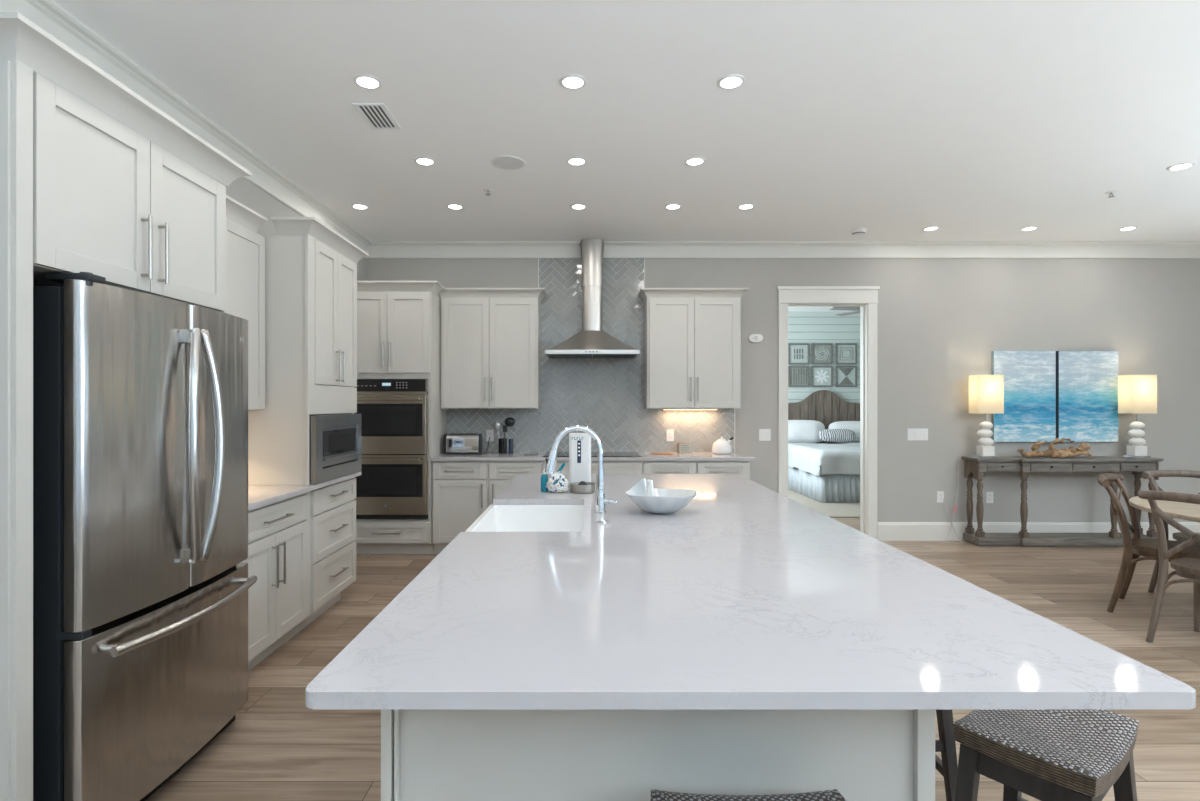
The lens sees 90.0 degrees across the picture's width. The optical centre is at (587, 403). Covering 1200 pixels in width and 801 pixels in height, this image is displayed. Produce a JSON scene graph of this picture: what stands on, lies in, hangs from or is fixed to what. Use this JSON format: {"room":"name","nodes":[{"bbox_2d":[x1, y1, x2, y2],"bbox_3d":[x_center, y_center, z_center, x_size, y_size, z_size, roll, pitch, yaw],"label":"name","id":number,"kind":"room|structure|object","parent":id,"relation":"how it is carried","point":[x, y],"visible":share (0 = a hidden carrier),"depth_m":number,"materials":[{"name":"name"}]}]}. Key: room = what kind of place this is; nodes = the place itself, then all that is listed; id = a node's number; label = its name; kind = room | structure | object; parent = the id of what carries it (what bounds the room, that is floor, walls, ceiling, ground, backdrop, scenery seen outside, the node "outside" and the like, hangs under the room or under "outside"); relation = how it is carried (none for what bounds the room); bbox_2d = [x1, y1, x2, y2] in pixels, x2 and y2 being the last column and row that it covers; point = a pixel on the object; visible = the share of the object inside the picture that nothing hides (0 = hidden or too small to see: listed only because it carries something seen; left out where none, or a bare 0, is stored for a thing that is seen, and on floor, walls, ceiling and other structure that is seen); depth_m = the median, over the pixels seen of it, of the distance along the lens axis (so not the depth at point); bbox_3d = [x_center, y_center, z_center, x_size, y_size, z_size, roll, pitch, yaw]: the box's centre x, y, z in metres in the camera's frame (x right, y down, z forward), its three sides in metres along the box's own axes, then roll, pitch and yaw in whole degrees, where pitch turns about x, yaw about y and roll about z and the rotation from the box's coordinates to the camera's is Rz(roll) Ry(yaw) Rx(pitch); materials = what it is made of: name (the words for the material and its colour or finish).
{"room":"kitchen","nodes":[
{"label":"kitchen","id":0,"kind":"room"},
{"bbox_2d":[33,70,365,280],"bbox_3d":[-2.365,-0.125,1.025,0.150,3.070,10.350,0,0,0],"label":"wall","id":1,"kind":"structure","parent":0,"point":[243,191],"depth_m":4.22,"materials":[{"name":"paint"}]},
{"bbox_2d":[0,0,371,257],"bbox_3d":[-2.245,-1.583,1.105,0.090,0.155,10.190,0,0,0],"label":"trim","id":2,"kind":"structure","parent":1,"relation":"attached to","point":[48,15],"depth_m":3.23,"materials":[{"name":"paint"}]},
{"bbox_2d":[225,195,266,409],"bbox_3d":[-2.100,-0.529,3.196,0.371,1.158,0.901,0,0,0],"label":"upper cabinet","id":3,"kind":"object","parent":1,"relation":"attached to","point":[245,248],"visible":0.28,"depth_m":3.49,"materials":[{"name":"paint"}]},
{"bbox_2d":[53,0,1199,311],"bbox_3d":[2.305,-1.720,3.425,9.490,0.120,15.150,0,0,0],"label":"ceiling","id":4,"kind":"structure","parent":0,"point":[972,120],"depth_m":3.42,"materials":[{"name":"paint"}]},
{"bbox_2d":[351,204,368,209],"bbox_3d":[-1.915,-1.656,5.040,0.142,0.006,0.142,0,0,0],"label":"recessed light","id":5,"kind":"object","parent":4,"relation":"in","point":[356,206],"visible":1,"depth_m":5.04,"materials":[{"name":"white plastic"}]},
{"bbox_2d":[353,74,381,89],"bbox_3d":[-1.134,-1.656,3.090,0.142,0.006,0.142,0,0,0],"label":"recessed light","id":6,"kind":"object","parent":4,"relation":"in","point":[370,82],"visible":1,"depth_m":3.08,"materials":[{"name":"white plastic"}]},
{"bbox_2d":[352,103,400,128],"bbox_3d":[-1.212,-1.655,3.460,0.175,0.009,0.300,0,0,0],"label":"ceiling vent","id":7,"kind":"object","parent":4,"relation":"in","point":[376,115],"visible":1,"depth_m":3.45,"materials":[{"name":"white plastic"}]},
{"bbox_2d":[414,157,435,165],"bbox_3d":[-1.114,-1.656,4.100,0.142,0.006,0.142,0,0,0],"label":"recessed light","id":8,"kind":"object","parent":4,"relation":"in","point":[424,161],"visible":1,"depth_m":4.10,"materials":[{"name":"white plastic"}]},
{"bbox_2d":[446,204,463,209],"bbox_3d":[-1.117,-1.656,5.040,0.142,0.006,0.142,0,0,0],"label":"recessed light","id":9,"kind":"object","parent":4,"relation":"in","point":[450,206],"visible":1,"depth_m":5.04,"materials":[{"name":"white plastic"}]},
{"bbox_2d":[490,156,525,169],"bbox_3d":[-0.550,-1.657,4.130,0.240,0.006,0.240,0,0,0],"label":"ceiling speaker","id":10,"kind":"object","parent":4,"relation":"attached to","point":[501,162],"visible":1,"depth_m":4.11,"materials":[{"name":"white plastic"}]},
{"bbox_2d":[559,74,586,89],"bbox_3d":[-0.077,-1.656,3.090,0.142,0.006,0.142,0,0,0],"label":"recessed light","id":11,"kind":"object","parent":4,"relation":"in","point":[573,82],"visible":1,"depth_m":3.09,"materials":[{"name":"white plastic"}]},
{"bbox_2d":[566,157,586,165],"bbox_3d":[-0.077,-1.656,4.100,0.142,0.006,0.142,0,0,0],"label":"recessed light","id":12,"kind":"object","parent":4,"relation":"in","point":[575,161],"visible":1,"depth_m":4.10,"materials":[{"name":"white plastic"}]},
{"bbox_2d":[570,204,586,209],"bbox_3d":[-0.080,-1.656,5.040,0.142,0.006,0.142,0,0,0],"label":"recessed light","id":13,"kind":"object","parent":4,"relation":"in","point":[574,206],"visible":1,"depth_m":5.04,"materials":[{"name":"white plastic"}]},
{"bbox_2d":[665,204,680,209],"bbox_3d":[0.714,-1.656,5.040,0.142,0.006,0.142,0,0,0],"label":"recessed light","id":14,"kind":"object","parent":4,"relation":"in","point":[669,206],"visible":1,"depth_m":5.04,"materials":[{"name":"white plastic"}]},
{"bbox_2d":[684,157,704,165],"bbox_3d":[0.731,-1.656,4.100,0.142,0.006,0.142,0,0,0],"label":"recessed light","id":15,"kind":"object","parent":4,"relation":"in","point":[694,161],"visible":1,"depth_m":4.10,"materials":[{"name":"white plastic"}]},
{"bbox_2d":[717,74,744,89],"bbox_3d":[0.737,-1.656,3.090,0.142,0.006,0.142,0,0,0],"label":"recessed light","id":16,"kind":"object","parent":4,"relation":"in","point":[733,81],"visible":1,"depth_m":3.08,"materials":[{"name":"white plastic"}]},
{"bbox_2d":[737,204,754,209],"bbox_3d":[1.327,-1.656,5.040,0.142,0.006,0.142,0,0,0],"label":"recessed light","id":17,"kind":"object","parent":4,"relation":"in","point":[743,206],"visible":1,"depth_m":5.04,"materials":[{"name":"white plastic"}]},
{"bbox_2d":[830,307,859,315],"bbox_3d":[4.219,-1.502,8.882,1.289,0.315,1.308,0,0,0],"label":"ceiling fan","id":18,"kind":"object","parent":4,"relation":"hanging from","point":[856,310],"visible":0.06,"depth_m":8.90,"materials":[{"name":"silver metal"}]},
{"bbox_2d":[851,228,866,235],"bbox_3d":[2.580,-1.637,5.720,0.140,0.045,0.140,0,0,0],"label":"smoke detector","id":19,"kind":"object","parent":4,"relation":"attached to","point":[857,231],"visible":1,"depth_m":5.68,"materials":[{"name":"white plastic"}]},
{"bbox_2d":[922,226,938,230],"bbox_3d":[3.240,-1.656,5.670,0.142,0.006,0.142,0,0,0],"label":"recessed light","id":20,"kind":"object","parent":4,"relation":"in","point":[931,228],"visible":1,"depth_m":5.67,"materials":[{"name":"white plastic"}]},
{"bbox_2d":[1020,226,1038,230],"bbox_3d":[4.170,-1.656,5.670,0.142,0.006,0.142,0,0,0],"label":"recessed light","id":21,"kind":"object","parent":4,"relation":"in","point":[1031,227],"visible":1,"depth_m":5.67,"materials":[{"name":"white plastic"}]},
{"bbox_2d":[1118,226,1137,230],"bbox_3d":[5.100,-1.656,5.670,0.142,0.006,0.142,0,0,0],"label":"recessed light","id":22,"kind":"object","parent":4,"relation":"in","point":[1130,227],"visible":1,"depth_m":5.67,"materials":[{"name":"white plastic"}]},
{"bbox_2d":[1167,162,1194,170],"bbox_3d":[4.140,-1.656,4.190,0.142,0.006,0.142,0,0,0],"label":"recessed light","id":23,"kind":"object","parent":4,"relation":"in","point":[1181,166],"visible":1,"depth_m":4.19,"materials":[{"name":"white plastic"}]},
{"bbox_2d":[145,517,1199,800],"bbox_3d":[2.305,1.460,3.425,9.490,0.100,15.150,0,0,0],"label":"floor","id":24,"kind":"structure","parent":0,"point":[276,747],"depth_m":3.14,"materials":[{"name":"brown wood"}]},
{"bbox_2d":[0,12,250,800],"bbox_3d":[-1.903,0.182,2.167,0.766,2.455,1.136,0,0,0],"label":"refrigerator surround","id":25,"kind":"object","parent":24,"relation":"on","point":[81,190],"visible":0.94,"depth_m":1.78,"materials":[{"name":"paint"}]},
{"bbox_2d":[33,272,256,800],"bbox_3d":[-1.824,0.505,2.250,0.852,1.810,0.900,0,0,0],"label":"refrigerator","id":26,"kind":"object","parent":24,"relation":"on","point":[141,581],"visible":1,"depth_m":1.97,"materials":[{"name":"metal"}]},
{"bbox_2d":[242,493,307,670],"bbox_3d":[-1.976,0.969,3.197,0.620,0.882,0.915,0,0,0],"label":"base cabinet","id":27,"kind":"object","parent":24,"relation":"on","point":[277,531],"visible":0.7,"depth_m":3.28,"materials":[{"name":"paint"}]},
{"bbox_2d":[248,471,360,510],"bbox_3d":[-1.979,0.511,3.586,0.614,0.030,1.692,0,0,0],"label":"countertop","id":28,"kind":"structure","parent":27,"relation":"on","point":[258,495],"depth_m":3.44,"materials":[{"name":"white stone"}]},
{"bbox_2d":[248,217,368,484],"bbox_3d":[-1.962,-0.312,4.037,0.649,1.615,0.895,0,0,0],"label":"wall cabinet","id":29,"kind":"object","parent":28,"relation":"on","point":[311,268],"visible":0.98,"depth_m":3.66,"materials":[{"name":"paint"}]},
{"bbox_2d":[309,414,360,483],"bbox_3d":[-1.903,0.282,4.045,0.495,0.420,0.740,0,0,0],"label":"microwave","id":30,"kind":"object","parent":28,"relation":"on","point":[334,440],"visible":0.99,"depth_m":3.94,"materials":[{"name":"metal"}]},
{"bbox_2d":[294,478,355,634],"bbox_3d":[-1.976,0.969,4.040,0.620,0.882,0.760,0,0,0],"label":"base cabinet","id":31,"kind":"object","parent":24,"relation":"on","point":[331,519],"visible":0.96,"depth_m":3.97,"materials":[{"name":"paint"}]},
{"bbox_2d":[354,281,446,553],"bbox_3d":[-1.840,0.138,5.856,0.896,2.545,0.665,0,0,0],"label":"oven tower","id":32,"kind":"object","parent":24,"relation":"on","point":[399,322],"visible":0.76,"depth_m":5.58,"materials":[{"name":"paint"}]},
{"bbox_2d":[354,379,427,518],"bbox_3d":[-1.866,0.417,5.796,0.756,1.295,0.608,0,0,0],"label":"double oven","id":33,"kind":"object","parent":32,"relation":"in","point":[392,483],"visible":0.62,"depth_m":5.55,"materials":[{"name":"metal"}]},
{"bbox_2d":[432,461,487,553],"bbox_3d":[-1.191,0.969,5.861,0.520,0.882,0.654,0,0,0],"label":"base cabinet","id":34,"kind":"object","parent":24,"relation":"on","point":[459,488],"visible":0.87,"depth_m":5.58,"materials":[{"name":"paint"}]},
{"bbox_2d":[431,452,754,460],"bbox_3d":[0.046,0.511,5.875,3.003,0.030,0.647,0,0,0],"label":"countertop","id":35,"kind":"structure","parent":34,"relation":"on","point":[488,456],"depth_m":5.56,"materials":[{"name":"white stone"}]},
{"bbox_2d":[443,433,481,454],"bbox_3d":[-1.250,0.395,5.970,0.368,0.202,0.188,0,0,0],"label":"toaster","id":36,"kind":"object","parent":35,"relation":"on","point":[453,444],"visible":1,"depth_m":5.88,"materials":[{"name":"silver metal"}]},
{"bbox_2d":[499,438,506,453],"bbox_3d":[-0.855,0.420,6.020,0.084,0.148,0.084,0,0,0],"label":"utensil crock","id":37,"kind":"object","parent":35,"relation":"on","point":[502,442],"visible":0.99,"depth_m":5.99,"materials":[{"name":"black ceramic"}]},
{"bbox_2d":[505,417,514,436],"bbox_3d":[-0.804,0.308,6.020,0.142,0.346,0.060,0,0,0],"label":"ladle","id":38,"kind":"object","parent":37,"relation":"in","point":[509,421],"visible":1,"depth_m":6.00,"materials":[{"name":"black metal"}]},
{"bbox_2d":[505,417,514,426],"bbox_3d":[-0.785,0.181,6.020,0.104,0.092,0.060,0,0,0],"label":"bowl","id":39,"kind":"object","parent":38,"relation":"on","point":[509,421],"depth_m":6.00,"materials":[{"name":"black plastic"}]},
{"bbox_2d":[508,439,512,453],"bbox_3d":[-0.775,0.423,6.030,0.056,0.145,0.056,0,0,0],"label":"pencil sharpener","id":40,"kind":"object","parent":35,"relation":"on","point":[510,440],"visible":1,"depth_m":6.01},
{"bbox_2d":[543,452,640,456],"bbox_3d":[0.040,0.492,5.870,0.920,0.008,0.500,0,0,0],"label":"cooktop","id":41,"kind":"object","parent":35,"relation":"in","point":[559,454],"visible":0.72,"depth_m":5.79,"materials":[{"name":"black glass"}]},
{"bbox_2d":[677,443,691,452],"bbox_3d":[0.975,0.446,6.065,0.140,0.100,0.040,0,0,0],"label":"box sign","id":42,"kind":"object","parent":35,"relation":"on","point":[681,447],"visible":1,"depth_m":6.05,"materials":[{"name":"beige wood"}]},
{"bbox_2d":[712,436,733,453],"bbox_3d":[1.335,0.407,5.990,0.196,0.176,0.196,0,0,-20],"label":"kettle","id":43,"kind":"object","parent":35,"relation":"on","point":[721,446],"visible":1,"depth_m":5.92,"materials":[{"name":"white ceramic"}]},
{"bbox_2d":[488,461,541,506],"bbox_3d":[-0.678,0.969,5.861,0.501,0.882,0.654,0,0,0],"label":"base cabinet","id":44,"kind":"object","parent":24,"relation":"on","point":[500,473],"visible":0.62,"depth_m":5.57,"materials":[{"name":"paint"}]},
{"bbox_2d":[542,461,641,473],"bbox_3d":[0.039,0.969,5.861,0.930,0.882,0.654,0,0,0],"label":"base cabinet","id":45,"kind":"object","parent":24,"relation":"on","point":[610,467],"visible":0.13,"depth_m":5.58,"materials":[{"name":"paint"}]},
{"bbox_2d":[381,709,934,800],"bbox_3d":[0.159,0.969,2.764,1.236,0.882,2.873,0,0,0],"label":"kitchen island","id":46,"kind":"object","parent":24,"relation":"on","point":[427,754],"visible":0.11,"depth_m":1.34,"materials":[{"name":"paint"}]},
{"bbox_2d":[305,474,1195,708],"bbox_3d":[0.282,0.511,2.642,1.555,0.030,3.217,0,0,0],"label":"island countertop","id":47,"kind":"structure","parent":46,"relation":"on","point":[746,595],"depth_m":1.31,"materials":[{"name":"white stone"}]},
{"bbox_2d":[465,505,582,531],"bbox_3d":[-0.252,0.651,2.730,0.520,0.248,0.824,0,0,0],"label":"farmhouse sink","id":48,"kind":"object","parent":47,"relation":"in","point":[496,518],"visible":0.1,"depth_m":3.11,"materials":[{"name":"white ceramic"}]},
{"bbox_2d":[541,469,547,491],"bbox_3d":[-0.247,0.431,3.400,0.042,0.128,0.042,0,0,0],"label":"dish soap","id":49,"kind":"object","parent":47,"relation":"on","point":[544,478],"visible":0.91,"depth_m":3.38,"materials":[{"name":"teal plastic"}]},
{"bbox_2d":[546,471,568,492],"bbox_3d":[-0.171,0.436,3.374,0.133,0.118,0.109,0,0,0],"label":"bag","id":50,"kind":"object","parent":47,"relation":"on","point":[557,482],"visible":0.99,"depth_m":3.34,"materials":[{"name":"fabric"}]},
{"bbox_2d":[569,433,590,483],"bbox_3d":[-0.046,0.335,3.538,0.128,0.322,0.144,0,0,0],"label":"water dispenser","id":51,"kind":"object","parent":47,"relation":"on","point":[579,443],"visible":0.79,"depth_m":3.47,"materials":[{"name":"white plastic"}]},
{"bbox_2d":[545,425,616,513],"bbox_3d":[-0.032,0.295,2.730,0.331,0.401,0.054,0,0,0],"label":"faucet","id":52,"kind":"object","parent":47,"relation":"on","point":[601,501],"visible":1,"depth_m":2.72,"materials":[{"name":"silver metal"}]},
{"bbox_2d":[570,481,595,492],"bbox_3d":[-0.030,0.465,3.385,0.148,0.060,0.148,0,0,0],"label":"dish","id":53,"kind":"object","parent":47,"relation":"on","point":[575,487],"visible":1,"depth_m":3.33,"materials":[{"name":"silver metal"}]},
{"bbox_2d":[625,478,696,513],"bbox_3d":[0.335,0.423,2.743,0.328,0.142,0.303,0,0,0],"label":"shell bowl","id":54,"kind":"object","parent":47,"relation":"on","point":[668,501],"visible":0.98,"depth_m":2.68,"materials":[{"name":"white ceramic"}]},
{"bbox_2d":[646,479,658,496],"bbox_3d":[0.300,0.412,2.768,0.060,0.126,0.058,0,0,0],"label":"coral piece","id":55,"kind":"object","parent":54,"relation":"in","point":[651,491],"visible":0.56,"depth_m":2.75,"materials":[{"name":"white ceramic"}]},
{"bbox_2d":[642,461,695,473],"bbox_3d":[0.756,0.969,5.861,0.501,0.882,0.654,0,0,0],"label":"drawer","id":56,"kind":"object","parent":24,"relation":"on","point":[648,467],"visible":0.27,"depth_m":5.58,"materials":[{"name":"paint"}]},
{"bbox_2d":[696,461,749,479],"bbox_3d":[1.259,0.969,5.861,0.500,0.882,0.654,0,0,0],"label":"drawer","id":57,"kind":"object","parent":24,"relation":"on","point":[742,468],"visible":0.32,"depth_m":5.58,"materials":[{"name":"paint"}]},
{"bbox_2d":[650,789,845,800],"bbox_3d":[0.327,1.109,1.118,0.432,0.606,0.328,0,0,0],"label":"counter stool","id":58,"kind":"object","parent":24,"relation":"on","point":[656,795],"visible":1,"depth_m":1.24,"materials":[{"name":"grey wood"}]},
{"bbox_2d":[788,488,859,516],"bbox_3d":[4.450,1.404,9.115,3.700,0.012,3.330,0,0,0],"label":"area rug","id":59,"kind":"object","parent":24,"relation":"on","point":[830,509],"visible":0.02,"depth_m":8.18,"materials":[{"name":"beige carpet"}]},
{"bbox_2d":[788,390,859,502],"bbox_3d":[4.200,0.574,9.603,1.980,1.647,2.255,0,0,0],"label":"bed","id":60,"kind":"object","parent":59,"relation":"on","point":[826,407],"visible":0.25,"depth_m":9.75,"materials":[{"name":"white fabric"}]},
{"bbox_2d":[788,420,824,442],"bbox_3d":[3.700,0.480,10.441,0.864,0.405,0.258,0,0,0],"label":"pillow","id":61,"kind":"object","parent":60,"relation":"on","point":[799,431],"visible":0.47,"depth_m":10.35,"materials":[{"name":"white fabric"}]},
{"bbox_2d":[788,443,859,476],"bbox_3d":[4.200,0.839,9.345,1.973,0.384,1.861,0,0,0],"label":"duvet","id":62,"kind":"object","parent":60,"relation":"on","point":[816,459],"visible":0.48,"depth_m":8.60,"materials":[{"name":"grey fabric"}]},
{"bbox_2d":[819,429,855,441],"bbox_3d":[4.250,0.534,10.218,0.620,0.220,0.180,0,0,0],"label":"lumbar pillow","id":63,"kind":"object","parent":62,"relation":"on","point":[828,435],"visible":1,"depth_m":10.16,"materials":[{"name":"fabric"}]},
{"bbox_2d":[828,421,859,442],"bbox_3d":[4.620,0.490,10.441,0.864,0.386,0.257,0,0,0],"label":"pillow","id":64,"kind":"object","parent":60,"relation":"on","point":[854,426],"visible":0.33,"depth_m":10.38,"materials":[{"name":"white fabric"}]},
{"bbox_2d":[935,709,957,800],"bbox_3d":[1.080,1.109,2.200,0.328,0.606,0.432,0,0,0],"label":"counter stool","id":65,"kind":"object","parent":24,"relation":"on","point":[947,767],"visible":0.08,"depth_m":2.01,"materials":[{"name":"brown wood"}]},
{"bbox_2d":[943,457,960,543],"bbox_3d":[3.728,0.971,6.119,0.202,0.883,0.144,0,0,0],"label":"lamp cord","id":66,"kind":"object","parent":24,"relation":"on","point":[955,506],"visible":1,"depth_m":6.14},
{"bbox_2d":[953,709,1138,800],"bbox_3d":[1.166,1.109,1.527,0.432,0.606,0.328,0,0,-37],"label":"counter stool","id":67,"kind":"object","parent":24,"relation":"on","point":[1041,754],"visible":0.92,"depth_m":1.47,"materials":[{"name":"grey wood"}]},
{"bbox_2d":[961,456,1163,546],"bbox_3d":[4.750,0.974,6.015,1.830,0.873,0.300,0,0,0],"label":"console table","id":68,"kind":"object","parent":24,"relation":"on","point":[976,466],"visible":0.84,"depth_m":5.92,"materials":[{"name":"grey wood"}]},
{"bbox_2d":[969,375,1003,457],"bbox_3d":[4.000,0.123,6.030,0.250,0.826,0.156,0,0,0],"label":"table lamp","id":69,"kind":"object","parent":68,"relation":"on","point":[986,392],"visible":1,"depth_m":5.95,"materials":[{"name":"fabric"}]},
{"bbox_2d":[1017,438,1091,457],"bbox_3d":[4.655,0.438,5.975,0.719,0.195,0.147,0,0,0],"label":"driftwood","id":70,"kind":"object","parent":68,"relation":"on","point":[1082,449],"visible":1,"depth_m":5.98,"materials":[{"name":"wood"}]},
{"bbox_2d":[963,533,1156,546],"bbox_3d":[4.750,1.366,6.025,1.790,0.088,0.280,0,0,0],"label":"shelf","id":71,"kind":"object","parent":68,"relation":"attached to","point":[987,539],"depth_m":5.93,"materials":[{"name":"grey wood"}]},
{"bbox_2d":[1118,375,1156,457],"bbox_3d":[5.520,0.123,6.030,0.250,0.826,0.156,0,0,0],"label":"table lamp","id":72,"kind":"object","parent":68,"relation":"on","point":[1137,394],"visible":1,"depth_m":5.97,"materials":[{"name":"fabric"}]},
{"bbox_2d":[1097,473,1199,612],"bbox_3d":[3.832,0.956,4.056,0.516,0.917,0.586,0,0,-40],"label":"dining chair","id":73,"kind":"object","parent":24,"relation":"on","point":[1136,547],"visible":0.89,"depth_m":4.04,"materials":[{"name":"brown wood"}]},
{"bbox_2d":[1128,496,1199,521],"bbox_3d":[4.310,1.029,3.650,1.520,0.738,1.520,0,0,0],"label":"dining table","id":74,"kind":"object","parent":24,"relation":"on","point":[1179,510],"visible":0.57,"depth_m":3.83,"materials":[{"name":"brown wood"}]},
{"bbox_2d":[1138,490,1199,642],"bbox_3d":[3.592,0.956,3.432,0.586,0.917,0.516,0,0,-22],"label":"dining chair","id":75,"kind":"object","parent":24,"relation":"on","point":[1186,567],"visible":1,"depth_m":3.53,"materials":[{"name":"wood"}]},
{"bbox_2d":[1141,470,1199,592],"bbox_3d":[4.408,0.956,4.273,0.516,0.917,0.586,0,0,6],"label":"dining chair","id":76,"kind":"object","parent":24,"relation":"on","point":[1150,475],"visible":0.39,"depth_m":4.49,"materials":[{"name":"wood"}]},
{"bbox_2d":[366,243,1199,521],"bbox_3d":[2.305,-0.125,6.270,9.490,3.070,0.140,0,0,0],"label":"wall","id":77,"kind":"structure","parent":0,"point":[941,321],"depth_m":6.20,"materials":[{"name":"paint"}]},
{"bbox_2d":[368,241,580,257],"bbox_3d":[-1.173,-1.583,6.155,2.195,0.155,0.090,0,0,0],"label":"trim","id":78,"kind":"structure","parent":77,"relation":"attached to","point":[376,249],"depth_m":6.18,"materials":[{"name":"paint"}]},
{"bbox_2d":[486,430,493,440],"bbox_3d":[-1.010,0.325,6.185,0.076,0.120,0.010,0,0,0],"label":"wall outlet","id":79,"kind":"object","parent":77,"relation":"attached to","point":[489,433],"visible":1,"depth_m":6.18,"materials":[{"name":"white plastic"}]},
{"bbox_2d":[440,288,546,408],"bbox_3d":[-0.935,-0.541,6.006,1.023,1.173,0.362,0,0,0],"label":"upper cabinet","id":80,"kind":"object","parent":77,"relation":"attached to","point":[491,337],"visible":1,"depth_m":5.88,"materials":[{"name":"paint"}]},
{"bbox_2d":[447,258,734,451],"bbox_3d":[0.030,-0.504,6.194,2.975,2.000,0.012,0,0,0],"label":"backsplash","id":81,"kind":"structure","parent":77,"relation":"attached to","point":[605,396],"depth_m":6.19,"materials":[{"name":"tile"}]},
{"bbox_2d":[545,239,639,357],"bbox_3d":[0.043,-1.064,5.942,0.900,1.192,0.496,0,0,0],"label":"range hood","id":82,"kind":"object","parent":77,"relation":"attached to","point":[591,341],"visible":1,"depth_m":6.02,"materials":[{"name":"silver metal"}]},
{"bbox_2d":[666,430,673,440],"bbox_3d":[0.847,0.325,6.185,0.076,0.120,0.010,0,0,0],"label":"wall outlet","id":83,"kind":"object","parent":77,"relation":"attached to","point":[669,433],"visible":1,"depth_m":6.18,"materials":[{"name":"white plastic"}]},
{"bbox_2d":[638,288,748,409],"bbox_3d":[1.040,-0.534,6.006,1.050,1.188,0.362,0,0,0],"label":"upper cabinet","id":84,"kind":"object","parent":77,"relation":"attached to","point":[692,336],"visible":1,"depth_m":5.88,"materials":[{"name":"paint"}]},
{"bbox_2d":[749,334,762,342],"bbox_3d":[1.730,-0.677,6.184,0.144,0.084,0.032,0,0,0],"label":"wall sensor","id":85,"kind":"object","parent":77,"relation":"attached to","point":[754,338],"visible":1,"depth_m":6.17,"materials":[{"name":"white plastic"}]},
{"bbox_2d":[759,429,770,440],"bbox_3d":[1.826,0.320,6.194,0.120,0.122,0.011,0,0,0],"label":"light switch","id":86,"kind":"object","parent":77,"relation":"attached to","point":[764,434],"visible":1,"depth_m":6.19,"materials":[{"name":"white plastic"}]},
{"bbox_2d":[777,286,879,538],"bbox_3d":[2.474,0.100,6.261,1.049,2.621,0.202,0,0,0],"label":"door frame","id":87,"kind":"structure","parent":77,"relation":"in","point":[864,297],"depth_m":6.18,"materials":[{"name":"paint"}]},
{"bbox_2d":[603,241,1199,257],"bbox_3d":[3.530,-1.583,6.155,6.739,0.155,0.090,0,0,0],"label":"trim","id":88,"kind":"structure","parent":77,"relation":"attached to","point":[611,249],"depth_m":6.18,"materials":[{"name":"paint"}]},
{"bbox_2d":[907,428,927,439],"bbox_3d":[3.399,0.310,6.194,0.206,0.113,0.011,0,0,0],"label":"light switch","id":89,"kind":"object","parent":77,"relation":"attached to","point":[912,433],"visible":1,"depth_m":6.19,"materials":[{"name":"white plastic"}]},
{"bbox_2d":[937,491,943,502],"bbox_3d":[3.640,0.960,6.195,0.072,0.118,0.010,0,0,0],"label":"wall outlet","id":90,"kind":"object","parent":77,"relation":"attached to","point":[940,494],"visible":1,"depth_m":6.19,"materials":[{"name":"white plastic"}]},
{"bbox_2d":[986,492,992,502],"bbox_3d":[4.150,0.965,6.195,0.072,0.118,0.010,0,0,0],"label":"wall outlet","id":91,"kind":"object","parent":77,"relation":"attached to","point":[989,495],"visible":1,"depth_m":6.19,"materials":[{"name":"white plastic"}]},
{"bbox_2d":[992,351,1055,441],"bbox_3d":[4.484,-0.077,6.179,0.632,0.935,0.040,0,0,0],"label":"canvas painting","id":92,"kind":"object","parent":77,"relation":"attached to","point":[1029,415],"visible":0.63,"depth_m":6.16,"materials":[{"name":"fabric"}]},
{"bbox_2d":[878,522,1199,540],"bbox_3d":[4.944,1.315,6.191,3.913,0.190,0.018,0,0,0],"label":"baseboard","id":93,"kind":"structure","parent":77,"relation":"attached to","point":[887,531],"depth_m":6.18,"materials":[{"name":"paint"}]},
{"bbox_2d":[1056,351,1117,441],"bbox_3d":[5.138,-0.077,6.179,0.613,0.935,0.040,0,0,0],"label":"canvas painting","id":94,"kind":"object","parent":77,"relation":"attached to","point":[1086,381],"visible":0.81,"depth_m":6.16,"materials":[{"name":"fabric"}]},
{"bbox_2d":[788,312,859,402],"bbox_3d":[3.850,-0.125,10.860,5.300,3.070,0.120,0,0,0],"label":"wall","id":95,"kind":"structure","parent":0,"point":[803,327],"depth_m":10.80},
{"bbox_2d":[788,343,808,364],"bbox_3d":[3.785,-0.900,10.783,0.380,0.380,0.035,0,0,0],"label":"picture","id":96,"kind":"object","parent":95,"relation":"attached to","point":[798,353],"visible":0.98,"depth_m":10.78,"materials":[{"name":"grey wood"}]},
{"bbox_2d":[788,366,808,386],"bbox_3d":[3.785,-0.495,10.783,0.380,0.380,0.035,0,0,0],"label":"wall panel","id":97,"kind":"object","parent":95,"relation":"attached to","point":[798,376],"visible":0.98,"depth_m":10.77,"materials":[{"name":"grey wood"}]},
{"bbox_2d":[811,343,832,364],"bbox_3d":[4.205,-0.900,10.783,0.380,0.380,0.035,0,0,0],"label":"picture","id":98,"kind":"object","parent":95,"relation":"attached to","point":[821,353],"visible":1,"depth_m":10.78,"materials":[{"name":"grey wood"}]},
{"bbox_2d":[811,366,832,386],"bbox_3d":[4.205,-0.495,10.783,0.380,0.380,0.035,0,0,0],"label":"wall panel","id":99,"kind":"object","parent":95,"relation":"attached to","point":[821,376],"visible":1,"depth_m":10.78,"materials":[{"name":"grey wood"}]},
{"bbox_2d":[835,343,856,364],"bbox_3d":[4.640,-0.900,10.783,0.380,0.380,0.035,0,0,0],"label":"picture","id":100,"kind":"object","parent":95,"relation":"attached to","point":[845,353],"visible":1,"depth_m":10.78,"materials":[{"name":"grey wood"}]},
{"bbox_2d":[835,366,856,386],"bbox_3d":[4.640,-0.495,10.783,0.380,0.380,0.035,0,0,0],"label":"wall panel","id":101,"kind":"object","parent":95,"relation":"attached to","point":[845,376],"visible":1,"depth_m":10.77,"materials":[{"name":"grey wood"}]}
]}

